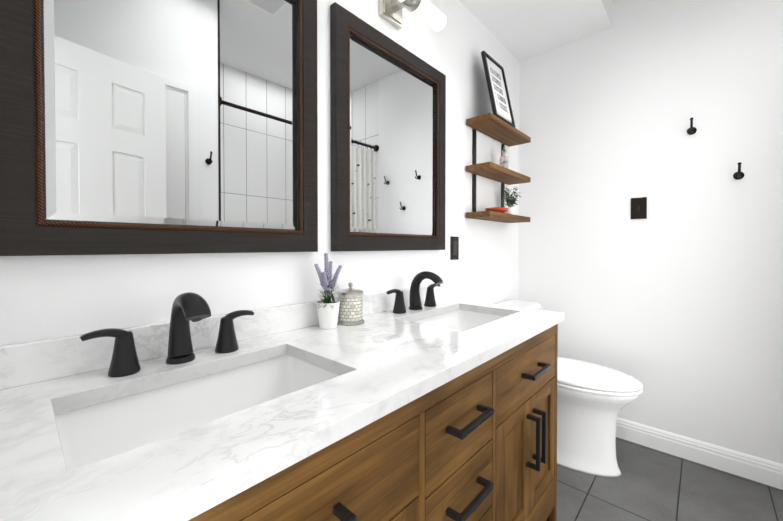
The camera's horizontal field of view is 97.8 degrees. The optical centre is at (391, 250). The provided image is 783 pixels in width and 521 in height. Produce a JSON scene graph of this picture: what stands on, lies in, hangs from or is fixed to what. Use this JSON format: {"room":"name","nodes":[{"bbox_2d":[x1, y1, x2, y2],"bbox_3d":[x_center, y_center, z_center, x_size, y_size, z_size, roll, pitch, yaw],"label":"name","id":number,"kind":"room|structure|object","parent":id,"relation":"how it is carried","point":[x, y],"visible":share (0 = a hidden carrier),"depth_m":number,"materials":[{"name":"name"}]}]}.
{"room":"bathroom","nodes":[
{"label":"bathroom","id":0,"kind":"room"},
{"bbox_2d":[0,0,519,345],"bbox_3d":[0.025,-0.262,1.517,0.100,2.720,2.665,1,1,42],"label":"wall","id":1,"kind":"structure","parent":0,"point":[48,297],"depth_m":1.17,"materials":[{"name":"white paint"}]},
{"bbox_2d":[0,0,317,255],"bbox_3d":[-0.482,-0.416,0.861,0.030,0.845,0.693,1,1,42],"label":"mirror","id":2,"kind":"object","parent":1,"relation":"attached to","point":[158,126],"visible":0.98,"depth_m":0.80,"materials":[{"name":"clear glass"}]},
{"bbox_2d":[330,2,445,250],"bbox_3d":[0.026,-0.423,1.419,0.030,0.845,0.672,1,1,42],"label":"mirror","id":3,"kind":"object","parent":1,"relation":"attached to","point":[388,132],"visible":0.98,"depth_m":1.35,"materials":[{"name":"clear glass"}]},
{"bbox_2d":[379,0,445,30],"bbox_3d":[0.043,-0.984,1.347,0.142,0.110,0.426,1,1,42],"label":"light","id":4,"kind":"object","parent":1,"relation":"attached to","point":[426,11],"visible":1,"depth_m":1.37,"materials":[{"name":"white glass"}]},
{"bbox_2d":[450,236,458,259],"bbox_3d":[0.328,-0.013,1.773,0.007,0.120,0.074,1,1,42],"label":"electrical outlet plate","id":5,"kind":"object","parent":1,"relation":"attached to","point":[454,248],"visible":1,"depth_m":1.76,"materials":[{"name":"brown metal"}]},
{"bbox_2d":[466,112,530,222],"bbox_3d":[0.635,-0.443,1.998,0.148,0.530,0.550,1,1,42],"label":"shelf unit","id":6,"kind":"object","parent":1,"relation":"attached to","point":[495,127],"visible":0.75,"depth_m":1.91,"materials":[{"name":"brown wood"}]},
{"bbox_2d":[485,207,508,212],"bbox_3d":[0.595,-0.223,1.935,0.132,0.030,0.132,1,1,42],"label":"dish","id":7,"kind":"object","parent":6,"relation":"on","point":[501,209],"visible":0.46,"depth_m":1.89,"materials":[{"name":"orange ceramic"}]},
{"bbox_2d":[481,50,514,126],"bbox_3d":[0.600,-0.893,1.912,0.018,0.375,0.245,-15,-9,41],"label":"picture frame","id":8,"kind":"object","parent":6,"relation":"on","point":[498,90],"visible":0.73,"depth_m":1.91,"materials":[{"name":"black metal"}]},
{"bbox_2d":[500,147,507,167],"bbox_3d":[0.657,-0.536,2.000,0.069,0.156,0.094,1,1,42],"label":"glass bottle","id":9,"kind":"object","parent":6,"relation":"on","point":[503,160],"visible":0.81,"depth_m":2.00,"materials":[{"name":"white"}]},
{"bbox_2d":[501,188,521,214],"bbox_3d":[0.722,-0.300,2.083,0.121,0.182,0.142,1,1,42],"label":"potted plant","id":10,"kind":"object","parent":6,"relation":"on","point":[511,209],"visible":1,"depth_m":2.07,"materials":[{"name":"green plant"}]},
{"bbox_2d":[459,0,611,60],"bbox_3d":[0.265,-1.461,1.283,0.550,0.315,2.465,1,1,42],"label":"ceiling","id":11,"kind":"structure","parent":0,"point":[520,30],"depth_m":1.96,"materials":[{"name":"white paint"}]},
{"bbox_2d":[518,0,782,463],"bbox_3d":[1.443,-0.267,1.960,1.400,2.720,0.100,1,1,42],"label":"wall","id":12,"kind":"structure","parent":0,"point":[672,303],"depth_m":1.84,"materials":[{"name":"white paint"}]},
{"bbox_2d":[631,197,646,218],"bbox_3d":[1.393,-0.239,1.927,0.074,0.120,0.015,1,1,42],"label":"switch plate","id":13,"kind":"object","parent":12,"relation":"attached to","point":[638,208],"visible":1,"depth_m":1.93,"materials":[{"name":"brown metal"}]},
{"bbox_2d":[687,117,696,134],"bbox_3d":[1.543,-0.641,1.757,0.040,0.076,0.057,1,1,42],"label":"hook","id":14,"kind":"object","parent":12,"relation":"attached to","point":[691,130],"visible":0.98,"depth_m":1.75,"materials":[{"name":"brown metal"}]},
{"bbox_2d":[616,418,782,489],"bbox_3d":[1.404,1.038,1.934,1.400,0.111,0.016,1,1,42],"label":"baseboard","id":15,"kind":"structure","parent":12,"relation":"attached to","point":[758,469],"depth_m":1.75,"materials":[{"name":"white wood"}]},
{"bbox_2d":[733,162,743,179],"bbox_3d":[1.671,-0.383,1.643,0.040,0.076,0.057,1,1,42],"label":"hook","id":16,"kind":"object","parent":12,"relation":"attached to","point":[739,174],"visible":1,"depth_m":1.65,"materials":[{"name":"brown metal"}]},
{"bbox_2d":[557,437,782,520],"bbox_3d":[0.875,1.158,0.761,2.400,0.100,2.665,1,1,42],"label":"floor","id":17,"kind":"structure","parent":0,"point":[649,484],"depth_m":1.54,"materials":[{"name":"tile"}]},
{"bbox_2d":[188,389,435,520],"bbox_3d":[-0.343,0.696,0.651,0.531,0.828,0.644,1,1,42],"label":"base cabinet","id":18,"kind":"object","parent":17,"relation":"on","point":[384,470],"depth_m":0.58,"materials":[{"name":"brown wood"}]},
{"bbox_2d":[0,283,563,520],"bbox_3d":[-0.042,0.297,0.962,0.556,0.252,1.528,1,1,42],"label":"countertop","id":19,"kind":"structure","parent":18,"relation":"on","point":[84,436],"depth_m":0.65,"materials":[{"name":"stone"}]},
{"bbox_2d":[80,292,253,376],"bbox_3d":[-0.443,0.170,0.743,0.156,0.159,0.340,1,1,42],"label":"faucet","id":20,"kind":"object","parent":19,"relation":"on","point":[187,307],"visible":1,"depth_m":0.72,"materials":[{"name":"black metal"}]},
{"bbox_2d":[312,253,342,328],"bbox_3d":[-0.203,0.126,1.078,0.130,0.238,0.127,1,1,42],"label":"plant","id":21,"kind":"object","parent":19,"relation":"on","point":[328,309],"visible":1,"depth_m":1.07,"materials":[{"name":"green plant"}]},
{"bbox_2d":[337,282,363,325],"bbox_3d":[-0.139,0.176,1.162,0.094,0.136,0.094,1,1,42],"label":"jar","id":22,"kind":"object","parent":19,"relation":"on","point":[350,309],"visible":0.96,"depth_m":1.13,"materials":[{"name":"beige ceramic"}]},
{"bbox_2d":[386,271,442,313],"bbox_3d":[0.136,0.162,1.379,0.156,0.159,0.340,1,1,42],"label":"faucet","id":23,"kind":"object","parent":19,"relation":"on","point":[414,298],"visible":1,"depth_m":1.39,"materials":[{"name":"black metal"}]},
{"bbox_2d":[436,353,503,520],"bbox_3d":[-0.022,0.691,1.003,0.531,0.828,0.345,1,1,42],"label":"base cabinet","id":24,"kind":"object","parent":17,"relation":"on","point":[478,443],"depth_m":0.84,"materials":[{"name":"brown wood"}]},
{"bbox_2d":[504,324,557,520],"bbox_3d":[0.271,0.687,1.324,0.531,0.828,0.561,1,1,42],"label":"base cabinet","id":25,"kind":"object","parent":17,"relation":"on","point":[530,367],"depth_m":1.13,"materials":[{"name":"brown wood"}]},
{"bbox_2d":[497,300,642,476],"bbox_3d":[0.911,0.712,1.862,0.742,0.765,0.446,1,1,42],"label":"toilet","id":26,"kind":"object","parent":17,"relation":"on","point":[593,400],"visible":0.52,"depth_m":1.69,"materials":[{"name":"white ceramic"}]}
]}

